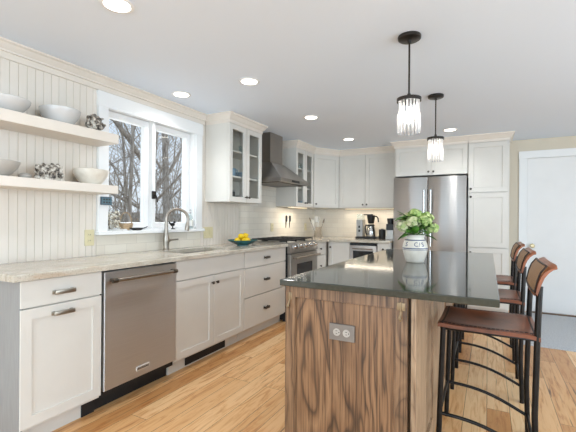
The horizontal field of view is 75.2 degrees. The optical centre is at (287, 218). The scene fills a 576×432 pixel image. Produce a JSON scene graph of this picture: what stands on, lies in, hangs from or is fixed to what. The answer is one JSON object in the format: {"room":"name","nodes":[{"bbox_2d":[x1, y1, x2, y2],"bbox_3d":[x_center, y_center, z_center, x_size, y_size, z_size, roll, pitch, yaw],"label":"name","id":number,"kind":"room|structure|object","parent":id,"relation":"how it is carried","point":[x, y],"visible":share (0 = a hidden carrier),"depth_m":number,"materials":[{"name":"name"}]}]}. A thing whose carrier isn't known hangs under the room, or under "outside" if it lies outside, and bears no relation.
{"room":"kitchen","nodes":[
{"label":"kitchen","id":0,"kind":"room"},
{"bbox_2d":[0,0,575,149],"bbox_3d":[0.793,-1.119,1.151,6.100,0.100,9.170,0,0,28],"label":"ceiling","id":1,"kind":"structure","parent":0,"point":[497,65],"depth_m":2.47,"materials":[{"name":"white paint"}]},
{"bbox_2d":[99,0,134,13],"bbox_3d":[-0.860,-1.075,1.882,0.164,0.011,0.164,0,0,28],"label":"recessed light","id":2,"kind":"object","parent":1,"relation":"in","point":[117,6],"visible":1,"depth_m":1.88,"materials":[{"name":"white paint"}]},
{"bbox_2d":[172,91,190,97],"bbox_3d":[-0.922,-1.075,3.240,0.164,0.011,0.164,0,0,28],"label":"recessed light","id":3,"kind":"object","parent":1,"relation":"in","point":[182,94],"visible":1,"depth_m":3.22,"materials":[{"name":"white"}]},
{"bbox_2d":[239,77,259,84],"bbox_3d":[-0.303,-1.071,2.923,0.164,0.011,0.164,0,0,28],"label":"recessed light","id":4,"kind":"object","parent":1,"relation":"in","point":[246,80],"visible":1,"depth_m":2.90,"materials":[{"name":"white"}]},
{"bbox_2d":[303,115,318,119],"bbox_3d":[0.243,-1.067,3.944,0.164,0.011,0.164,0,0,28],"label":"recessed light","id":5,"kind":"object","parent":1,"relation":"in","point":[309,117],"visible":1,"depth_m":3.92,"materials":[{"name":"white"}]},
{"bbox_2d":[397,31,421,131],"bbox_3d":[0.709,-0.787,2.192,0.138,0.566,0.138,0,0,-44],"label":"pendant light","id":6,"kind":"object","parent":1,"relation":"hanging from","point":[409,37],"visible":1,"depth_m":2.18,"materials":[{"name":"brown metal"}]},
{"bbox_2d":[406,98,411,107],"bbox_3d":[0.709,-0.679,2.192,0.032,0.056,0.032,0,0,28],"label":"socket","id":7,"kind":"object","parent":6,"relation":"attached to","point":[408,105],"depth_m":2.18,"materials":[{"name":"white metal"}]},
{"bbox_2d":[427,93,443,161],"bbox_3d":[1.275,-0.783,3.233,0.138,0.566,0.138,0,0,-44],"label":"pendant light","id":8,"kind":"object","parent":1,"relation":"hanging from","point":[436,96],"visible":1,"depth_m":3.22,"materials":[{"name":"brown metal"}]},
{"bbox_2d":[443,128,456,131],"bbox_3d":[1.923,-1.055,4.444,0.164,0.011,0.164,0,0,28],"label":"recessed light","id":9,"kind":"object","parent":1,"relation":"in","point":[447,129],"visible":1,"depth_m":4.41,"materials":[{"name":"white"}]},
{"bbox_2d":[52,311,575,431],"bbox_3d":[0.776,1.260,1.151,6.100,0.100,9.170,0,0,28],"label":"floor","id":10,"kind":"structure","parent":0,"point":[240,386],"depth_m":2.54,"materials":[{"name":"brown wood"}]},
{"bbox_2d":[0,271,101,431],"bbox_3d":[-1.477,0.755,2.213,0.580,0.880,0.454,0,0,28],"label":"base cabinet","id":11,"kind":"object","parent":10,"relation":"on","point":[50,328],"visible":0.97,"depth_m":2.02,"materials":[{"name":"white paint"}]},
{"bbox_2d":[94,262,177,409],"bbox_3d":[-1.210,0.758,2.676,0.614,0.878,0.599,0,0,28],"label":"dishwasher","id":12,"kind":"object","parent":10,"relation":"on","point":[138,304],"visible":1,"depth_m":2.50,"materials":[{"name":"silver metal"}]},
{"bbox_2d":[166,253,243,374],"bbox_3d":[-0.870,0.759,3.355,0.574,0.880,0.902,0,0,28],"label":"base cabinet","id":13,"kind":"object","parent":10,"relation":"on","point":[209,290],"visible":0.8,"depth_m":3.17,"materials":[{"name":"white paint"}]},
{"bbox_2d":[0,242,287,282],"bbox_3d":[-0.928,0.299,3.235,0.583,0.034,2.863,0,0,28],"label":"countertop","id":14,"kind":"structure","parent":13,"relation":"on","point":[43,269],"depth_m":2.51,"materials":[{"name":"beige stone"}]},
{"bbox_2d":[163,208,189,249],"bbox_3d":[-1.026,0.090,3.423,0.236,0.384,0.094,0,0,-27],"label":"faucet","id":15,"kind":"object","parent":14,"relation":"on","point":[166,240],"visible":0.99,"depth_m":3.36,"materials":[{"name":"silver metal"}]},
{"bbox_2d":[228,239,257,245],"bbox_3d":[-0.488,0.256,4.053,0.336,0.060,0.336,0,0,28],"label":"fruit bowl","id":16,"kind":"object","parent":14,"relation":"on","point":[239,243],"visible":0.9,"depth_m":3.95,"materials":[{"name":"teal ceramic"}]},
{"bbox_2d":[185,340,224,365],"bbox_3d":[-0.711,1.150,3.256,0.004,0.076,0.520,0,0,28],"label":"vent","id":17,"kind":"object","parent":13,"relation":"attached to","point":[208,351],"depth_m":3.23,"materials":[{"name":"black metal"}]},
{"bbox_2d":[237,247,285,340],"bbox_3d":[-0.454,0.762,4.125,0.580,0.880,0.838,0,0,28],"label":"base cabinet","id":18,"kind":"object","parent":10,"relation":"on","point":[264,296],"visible":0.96,"depth_m":3.94,"materials":[{"name":"white paint"}]},
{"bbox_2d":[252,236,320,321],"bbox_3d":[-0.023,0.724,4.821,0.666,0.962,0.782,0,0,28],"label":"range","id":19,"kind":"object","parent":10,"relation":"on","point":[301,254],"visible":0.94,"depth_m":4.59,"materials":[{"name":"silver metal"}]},
{"bbox_2d":[256,240,312,243],"bbox_3d":[-0.064,0.295,4.844,0.567,0.030,0.782,0,0,28],"label":"cooktop","id":20,"kind":"object","parent":19,"relation":"in","point":[259,241],"depth_m":4.60,"materials":[{"name":"silver metal"}]},
{"bbox_2d":[316,242,327,268],"bbox_3d":[0.403,0.768,5.734,0.574,0.880,1.218,0,0,28],"label":"base cabinet","id":21,"kind":"object","parent":10,"relation":"on","point":[322,260],"visible":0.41,"depth_m":5.35,"materials":[{"name":"white paint"}]},
{"bbox_2d":[305,236,392,243],"bbox_3d":[0.798,0.312,5.523,1.468,0.034,1.220,0,0,28],"label":"countertop","id":22,"kind":"structure","parent":21,"relation":"on","point":[323,238],"depth_m":5.36,"materials":[{"name":"beige stone"}]},
{"bbox_2d":[314,226,321,236],"bbox_3d":[0.475,0.207,5.982,0.128,0.170,0.128,0,0,28],"label":"utensil crock","id":23,"kind":"object","parent":22,"relation":"on","point":[317,231],"visible":0.82,"depth_m":5.92,"materials":[{"name":"ceramic"}]},
{"bbox_2d":[355,214,378,238],"bbox_3d":[1.212,0.112,5.686,0.347,0.372,0.208,0,0,28],"label":"coffee maker","id":24,"kind":"object","parent":22,"relation":"on","point":[361,230],"visible":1,"depth_m":5.65,"materials":[{"name":"black plastic"}]},
{"bbox_2d":[367,215,374,223],"bbox_3d":[1.260,0.009,5.676,0.124,0.127,0.124,0,0,28],"label":"basket","id":25,"kind":"object","parent":24,"relation":"on","point":[371,218],"depth_m":5.63,"materials":[{"name":"black plastic"}]},
{"bbox_2d":[379,229,385,238],"bbox_3d":[1.409,0.223,5.596,0.100,0.152,0.100,0,0,28],"label":"coffee canister","id":26,"kind":"object","parent":22,"relation":"on","point":[382,232],"visible":0.96,"depth_m":5.55,"materials":[{"name":"black plastic"}]},
{"bbox_2d":[386,218,392,239],"bbox_3d":[1.514,0.145,5.517,0.120,0.310,0.140,0,0,28],"label":"coffee grinder","id":27,"kind":"object","parent":22,"relation":"on","point":[389,227],"visible":0.65,"depth_m":5.47,"materials":[{"name":"silver metal"}]},
{"bbox_2d":[328,241,350,265],"bbox_3d":[0.898,0.771,5.721,0.339,0.880,0.774,0,0,28],"label":"base cabinet","id":28,"kind":"object","parent":10,"relation":"on","point":[338,252],"visible":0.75,"depth_m":5.41,"materials":[{"name":"white paint"}]},
{"bbox_2d":[285,286,452,431],"bbox_3d":[0.741,0.768,2.596,0.608,0.884,2.148,0,0,28],"label":"base cabinet","id":29,"kind":"object","parent":10,"relation":"on","point":[355,362],"visible":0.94,"depth_m":1.70,"materials":[{"name":"brown wood"}]},
{"bbox_2d":[333,328,339,335],"bbox_3d":[0.221,0.514,1.698,0.034,0.034,0.002,0,0,28],"label":"receptacle","id":30,"kind":"object","parent":29,"relation":"attached to","point":[336,331],"depth_m":1.70,"materials":[{"name":"white plastic"}]},
{"bbox_2d":[329,322,354,342],"bbox_3d":[0.244,0.514,1.693,0.120,0.074,0.012,0,0,28],"label":"outlet","id":31,"kind":"object","parent":29,"relation":"attached to","point":[339,332],"depth_m":1.69,"materials":[{"name":"grey metal"}]},
{"bbox_2d":[343,330,349,336],"bbox_3d":[0.261,0.514,1.677,0.034,0.034,0.002,0,0,28],"label":"receptacle","id":32,"kind":"object","parent":29,"relation":"attached to","point":[346,333],"depth_m":1.68,"materials":[{"name":"white plastic"}]},
{"bbox_2d":[280,249,499,307],"bbox_3d":[0.883,0.312,2.551,0.924,0.030,2.193,0,0,28],"label":"countertop","id":33,"kind":"structure","parent":29,"relation":"on","point":[467,278],"depth_m":1.87,"materials":[{"name":"stone"}]},
{"bbox_2d":[402,234,427,262],"bbox_3d":[0.876,0.203,2.581,0.167,0.188,0.167,0,0,28],"label":"vase","id":34,"kind":"object","parent":33,"relation":"on","point":[415,247],"visible":0.99,"depth_m":2.52,"materials":[{"name":"white ceramic"}]},
{"bbox_2d":[395,209,438,240],"bbox_3d":[0.881,0.097,2.578,0.299,0.342,0.296,0,0,28],"label":"hydrangea bouquet","id":35,"kind":"object","parent":34,"relation":"in","point":[414,221],"visible":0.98,"depth_m":2.53,"materials":[{"name":"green plant"}]},
{"bbox_2d":[377,243,392,251],"bbox_3d":[1.465,0.775,5.414,0.166,0.880,0.781,0,0,28],"label":"base cabinet","id":36,"kind":"object","parent":10,"relation":"on","point":[380,246],"visible":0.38,"depth_m":5.11,"materials":[{"name":"white paint"}]},
{"bbox_2d":[393,175,467,307],"bbox_3d":[1.979,0.331,5.179,0.906,1.775,0.698,0,0,28],"label":"refrigerator","id":37,"kind":"object","parent":10,"relation":"on","point":[445,198],"visible":0.41,"depth_m":4.86,"materials":[{"name":"silver metal"}]},
{"bbox_2d":[467,131,514,312],"bbox_3d":[2.637,0.084,4.880,0.508,2.280,0.642,0,0,28],"label":"pantry cabinet","id":38,"kind":"object","parent":10,"relation":"on","point":[488,153],"visible":0.77,"depth_m":4.65,"materials":[{"name":"white paint"}]},
{"bbox_2d":[459,242,524,361],"bbox_3d":[1.884,0.714,3.486,0.511,1.008,0.456,0,0,28],"label":"bar stool","id":39,"kind":"object","parent":10,"relation":"on","point":[511,280],"visible":0.57,"depth_m":3.27,"materials":[{"name":"black metal"}]},
{"bbox_2d":[450,247,535,403],"bbox_3d":[1.491,0.712,2.750,0.511,1.008,0.456,0,0,28],"label":"bar stool","id":40,"kind":"object","parent":10,"relation":"on","point":[507,296],"visible":0.6,"depth_m":2.63,"materials":[{"name":"black metal"}]},
{"bbox_2d":[436,257,557,431],"bbox_3d":[1.092,0.709,2.005,0.511,1.008,0.456,0,0,28],"label":"bar stool","id":41,"kind":"object","parent":10,"relation":"on","point":[485,322],"visible":1,"depth_m":1.92,"materials":[{"name":"brown leather"}]},
{"bbox_2d":[519,312,575,351],"bbox_3d":[3.135,1.222,4.023,1.150,0.010,1.500,0,0,28],"label":"rug","id":42,"kind":"object","parent":10,"relation":"on","point":[557,332],"visible":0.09,"depth_m":4.00,"materials":[{"name":"grey fabric"}]},
{"bbox_2d":[350,242,377,258],"bbox_3d":[1.206,0.544,5.518,0.380,0.419,0.768,0,0,28],"label":"microwave","id":43,"kind":"object","parent":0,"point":[357,249],"visible":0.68,"depth_m":5.22,"materials":[{"name":"silver metal"}]},
{"bbox_2d":[330,136,575,288],"bbox_3d":[2.923,0.086,5.150,6.100,2.280,0.100,0,0,28],"label":"wall","id":44,"kind":"structure","parent":0,"point":[516,146],"depth_m":5.01,"materials":[{"name":"beige paint"}]},
{"bbox_2d":[307,147,342,208],"bbox_3d":[0.542,-0.621,5.935,0.614,0.900,0.742,0,0,28],"label":"upper cabinet","id":45,"kind":"object","parent":44,"relation":"attached to","point":[326,172],"visible":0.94,"depth_m":5.75,"materials":[{"name":"white paint"}]},
{"bbox_2d":[314,209,393,236],"bbox_3d":[1.093,0.030,6.066,1.473,0.534,0.010,0,0,28],"label":"backsplash","id":46,"kind":"structure","parent":44,"relation":"attached to","point":[338,222],"depth_m":6.13,"materials":[{"name":"tile"}]},
{"bbox_2d":[339,145,395,208],"bbox_3d":[1.262,-0.615,5.761,0.902,0.900,0.368,0,0,28],"label":"upper cabinet","id":47,"kind":"object","parent":44,"relation":"attached to","point":[367,175],"visible":0.95,"depth_m":5.64,"materials":[{"name":"white paint"}]},
{"bbox_2d":[345,208,393,208],"bbox_3d":[1.268,-0.159,5.763,0.800,0.013,0.060,0,0,28],"label":"light","id":48,"kind":"object","parent":47,"relation":"attached to","point":[345,208],"visible":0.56,"depth_m":5.74,"materials":[{"name":"white plastic"}]},
{"bbox_2d":[390,135,467,177],"bbox_3d":[1.988,-0.821,5.230,0.972,0.480,0.642,0,0,28],"label":"upper cabinet","id":49,"kind":"object","parent":44,"relation":"attached to","point":[411,156],"visible":0.96,"depth_m":4.97,"materials":[{"name":"white paint"}]},
{"bbox_2d":[518,148,575,316],"bbox_3d":[3.534,0.168,4.777,1.018,2.124,0.162,0,0,28],"label":"door","id":50,"kind":"structure","parent":44,"relation":"in","point":[547,178],"depth_m":4.84,"materials":[{"name":"white paint"}]},
{"bbox_3d":[-1.748,0.053,2.505,0.156,2.280,9.170,0,0,28],"label":"wall","id":51,"kind":"structure","parent":0,"visible":0},
{"bbox_2d":[0,57,96,263],"bbox_3d":[-2.130,-0.360,1.609,0.010,1.269,2.828,0,0,28],"label":"wall paneling","id":52,"kind":"structure","parent":51,"relation":"attached to","point":[34,225],"depth_m":2.52,"materials":[{"name":"beige paint"}]},
{"bbox_2d":[0,175,117,194],"bbox_3d":[-1.650,-0.215,2.231,0.249,0.058,1.278,0,0,28],"label":"wall shelf","id":53,"kind":"object","parent":51,"relation":"attached to","point":[6,182],"visible":1,"depth_m":2.35,"materials":[{"name":"beige paint"}]},
{"bbox_2d":[0,159,20,175],"bbox_3d":[-1.690,-0.290,2.158,0.244,0.092,0.244,0,0,28],"label":"bowl","id":54,"kind":"object","parent":53,"relation":"on","point":[7,167],"visible":0.94,"depth_m":2.13,"materials":[{"name":"grey ceramic"}]},
{"bbox_2d":[18,173,31,177],"bbox_3d":[-1.631,-0.265,2.321,0.060,0.043,0.073,0,0,28],"label":"stone","id":55,"kind":"object","parent":53,"relation":"on","point":[27,175],"visible":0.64,"depth_m":2.30,"materials":[{"name":"grey stone"}]},
{"bbox_2d":[33,163,64,180],"bbox_3d":[-1.544,-0.306,2.420,0.107,0.120,0.179,0,0,28],"label":"block","id":56,"kind":"object","parent":53,"relation":"on","point":[52,171],"visible":1,"depth_m":2.39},
{"bbox_2d":[72,168,109,183],"bbox_3d":[-1.407,-0.295,2.675,0.236,0.107,0.236,0,0,28],"label":"bowl","id":57,"kind":"object","parent":53,"relation":"on","point":[83,175],"visible":0.89,"depth_m":2.60,"materials":[{"name":"white ceramic"}]},
{"bbox_2d":[0,108,118,146],"bbox_3d":[-1.647,-0.584,2.231,0.249,0.068,1.278,0,0,28],"label":"wall shelf","id":58,"kind":"object","parent":51,"relation":"attached to","point":[10,120],"visible":1,"depth_m":2.38,"materials":[{"name":"beige paint"}]},
{"bbox_2d":[0,93,30,112],"bbox_3d":[-1.659,-0.661,2.199,0.250,0.087,0.250,0,0,28],"label":"bowl","id":59,"kind":"object","parent":58,"relation":"on","point":[7,101],"visible":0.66,"depth_m":2.15,"materials":[{"name":"white ceramic"}]},
{"bbox_2d":[38,104,80,123],"bbox_3d":[-1.512,-0.670,2.484,0.244,0.107,0.244,0,0,28],"label":"bowl","id":60,"kind":"object","parent":58,"relation":"on","point":[61,113],"visible":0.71,"depth_m":2.40,"materials":[{"name":"white ceramic"}]},
{"bbox_2d":[85,114,105,130],"bbox_3d":[-1.384,-0.685,2.677,0.131,0.126,0.141,0,0,28],"label":"ball","id":61,"kind":"object","parent":58,"relation":"on","point":[93,121],"visible":0.91,"depth_m":2.64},
{"bbox_2d":[84,230,93,245],"bbox_3d":[-1.486,0.141,2.800,0.008,0.120,0.074,0,0,28],"label":"wall outlet","id":62,"kind":"object","parent":51,"relation":"attached to","point":[89,234],"visible":1,"depth_m":2.80,"materials":[{"name":"beige plastic"}]},
{"bbox_2d":[0,36,206,124],"bbox_3d":[-1.808,-1.037,2.130,0.078,0.100,4.045,0,0,28],"label":"trim","id":63,"kind":"structure","parent":51,"relation":"attached to","point":[10,50],"depth_m":2.75,"materials":[{"name":"beige paint"}]},
{"bbox_2d":[96,231,199,254],"bbox_3d":[-1.190,0.203,3.373,0.010,0.156,1.172,0,0,28],"label":"backsplash","id":64,"kind":"structure","parent":51,"relation":"attached to","point":[120,243],"depth_m":3.22,"materials":[{"name":"tile"}]},
{"bbox_2d":[95,90,204,234],"bbox_3d":[-1.233,-0.428,3.398,0.216,1.104,1.197,0,0,28],"label":"window","id":65,"kind":"structure","parent":51,"relation":"in","point":[151,120],"depth_m":3.35,"materials":[{"name":"white paint"}]},
{"bbox_2d":[100,197,111,204],"bbox_3d":[-1.405,-0.139,2.893,0.015,0.064,0.093,0,0,28],"label":"thermometer","id":66,"kind":"object","parent":65,"relation":"attached to","point":[103,200],"visible":1,"depth_m":2.88,"materials":[{"name":"blue plastic"}]},
{"bbox_2d":[108,211,120,229],"bbox_3d":[-1.391,0.008,2.986,0.090,0.175,0.125,0,0,28],"label":"shell jar","id":67,"kind":"object","parent":65,"relation":"on","point":[113,217],"visible":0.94,"depth_m":2.97,"materials":[{"name":"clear glass"}]},
{"bbox_2d":[119,212,132,229],"bbox_3d":[-1.352,0.018,3.121,0.093,0.154,0.124,0,0,28],"label":"basket","id":68,"kind":"object","parent":65,"relation":"on","point":[127,226],"visible":0.82,"depth_m":3.08,"materials":[{"name":"beige wicker"}]},
{"bbox_2d":[188,209,192,225],"bbox_3d":[-0.984,0.002,3.752,0.069,0.193,0.065,0,0,28],"label":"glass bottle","id":69,"kind":"object","parent":65,"relation":"on","point":[189,212],"visible":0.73,"depth_m":3.73,"materials":[{"name":"clear glass"}]},
{"bbox_2d":[203,227,212,237],"bbox_3d":[-0.849,0.145,3.989,0.010,0.120,0.145,0,0,28],"label":"light switch","id":70,"kind":"object","parent":51,"relation":"attached to","point":[208,233],"visible":1,"depth_m":3.99,"materials":[{"name":"beige plastic"}]},
{"bbox_2d":[200,125,238,245],"bbox_3d":[-0.750,-0.351,4.190,0.010,1.269,0.680,0,0,28],"label":"backsplash","id":71,"kind":"structure","parent":51,"relation":"attached to","point":[223,217],"depth_m":4.13,"materials":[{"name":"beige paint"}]},
{"bbox_2d":[205,111,267,203],"bbox_3d":[-0.564,-0.628,4.129,0.366,0.900,0.721,0,0,28],"label":"upper cabinet","id":72,"kind":"object","parent":51,"relation":"attached to","point":[233,140],"visible":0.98,"depth_m":3.93,"materials":[{"name":"white paint"}]},
{"bbox_2d":[233,168,237,175],"bbox_3d":[-0.609,-0.503,4.103,0.086,0.100,0.108,0,0,-30],"label":"mug","id":73,"kind":"object","parent":72,"relation":"on","point":[234,169],"visible":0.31,"depth_m":4.08,"materials":[{"name":"blue ceramic"}]},
{"bbox_2d":[233,150,257,159],"bbox_3d":[-0.595,-0.714,4.146,0.270,0.018,0.579,0,0,28],"label":"shelf","id":74,"kind":"object","parent":72,"relation":"attached to","point":[237,155],"depth_m":4.23,"materials":[{"name":"white paint"}]},
{"bbox_2d":[233,176,257,181],"bbox_3d":[-0.597,-0.444,4.146,0.270,0.018,0.579,0,0,28],"label":"shelf","id":75,"kind":"object","parent":72,"relation":"attached to","point":[235,178],"depth_m":4.23,"materials":[{"name":"white paint"}]},
{"bbox_2d":[239,185,313,238],"bbox_3d":[-0.075,-0.129,5.455,0.010,0.834,2.190,0,0,28],"label":"backsplash","id":76,"kind":"structure","parent":51,"relation":"attached to","point":[255,220],"depth_m":5.16,"materials":[{"name":"tile"}]},
{"bbox_2d":[262,132,308,186],"bbox_3d":[-0.134,-0.753,4.758,0.532,0.643,0.760,0,0,28],"label":"range hood","id":77,"kind":"object","parent":51,"relation":"attached to","point":[274,174],"visible":0.79,"depth_m":4.65,"materials":[{"name":"silver metal"}]},
{"bbox_2d":[276,139,316,207],"bbox_3d":[0.121,-0.623,5.410,0.366,0.900,0.626,0,0,28],"label":"upper cabinet","id":78,"kind":"object","parent":51,"relation":"attached to","point":[297,155],"visible":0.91,"depth_m":5.25,"materials":[{"name":"white paint"}]},
{"label":"outside","id":79,"kind":"structure","parent":0,"visible":0},
{"bbox_2d":[108,212,180,221],"bbox_3d":[-14.054,0.339,35.862,52.000,2.933,90.000,0,0,28],"label":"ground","id":80,"kind":"structure","parent":79,"point":[133,213],"depth_m":49.80,"materials":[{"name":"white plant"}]},
{"bbox_2d":[109,120,167,178],"bbox_3d":[-5.129,-3.991,7.953,6.671,11.818,5.952,0,0,-30],"label":"tree","id":81,"kind":"object","parent":80,"relation":"on","point":[111,120],"visible":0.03,"depth_m":9.63,"materials":[{"name":"grey plant"}]},
{"bbox_2d":[109,125,175,221],"bbox_3d":[-3.476,-2.331,8.356,5.757,8.861,4.606,0,0,6],"label":"tree","id":82,"kind":"object","parent":80,"relation":"on","point":[129,198],"visible":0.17,"depth_m":8.25,"materials":[{"name":"grey plant"}]},
{"bbox_2d":[109,119,181,221],"bbox_3d":[-2.860,-5.119,8.896,7.094,14.245,8.622,0,0,-3],"label":"tree","id":83,"kind":"object","parent":80,"relation":"on","point":[122,130],"visible":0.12,"depth_m":8.72,"materials":[{"name":"grey plant"}]},
{"bbox_2d":[109,122,181,221],"bbox_3d":[-3.075,-4.343,13.142,7.978,12.397,8.245,0,0,4],"label":"tree","id":84,"kind":"object","parent":80,"relation":"on","point":[167,198],"visible":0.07,"depth_m":12.54,"materials":[{"name":"grey plant"}]},
{"bbox_2d":[109,132,181,221],"bbox_3d":[-11.958,-5.371,39.841,21.388,13.325,53.541,0,0,17],"label":"woods","id":85,"kind":"object","parent":80,"relation":"on","point":[116,208],"visible":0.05,"depth_m":27.58,"materials":[{"name":"grey plant"}]},
{"bbox_2d":[109,121,181,221],"bbox_3d":[-6.571,-4.214,15.547,6.528,11.565,5.825,0,0,-25],"label":"tree","id":86,"kind":"object","parent":80,"relation":"on","point":[122,143],"visible":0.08,"depth_m":15.10,"materials":[{"name":"grey plant"}]},
{"bbox_2d":[111,128,181,221],"bbox_3d":[-5.088,-2.088,14.099,3.918,7.539,4.898,0,0,38],"label":"tree","id":87,"kind":"object","parent":80,"relation":"on","point":[137,128],"visible":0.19,"depth_m":14.06,"materials":[{"name":"grey plant"}]},
{"bbox_2d":[112,135,181,212],"bbox_3d":[-5.133,-4.300,19.731,6.769,11.992,6.040,0,0,6],"label":"tree","id":88,"kind":"object","parent":80,"relation":"on","point":[168,135],"visible":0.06,"depth_m":19.56,"materials":[{"name":"grey plant"}]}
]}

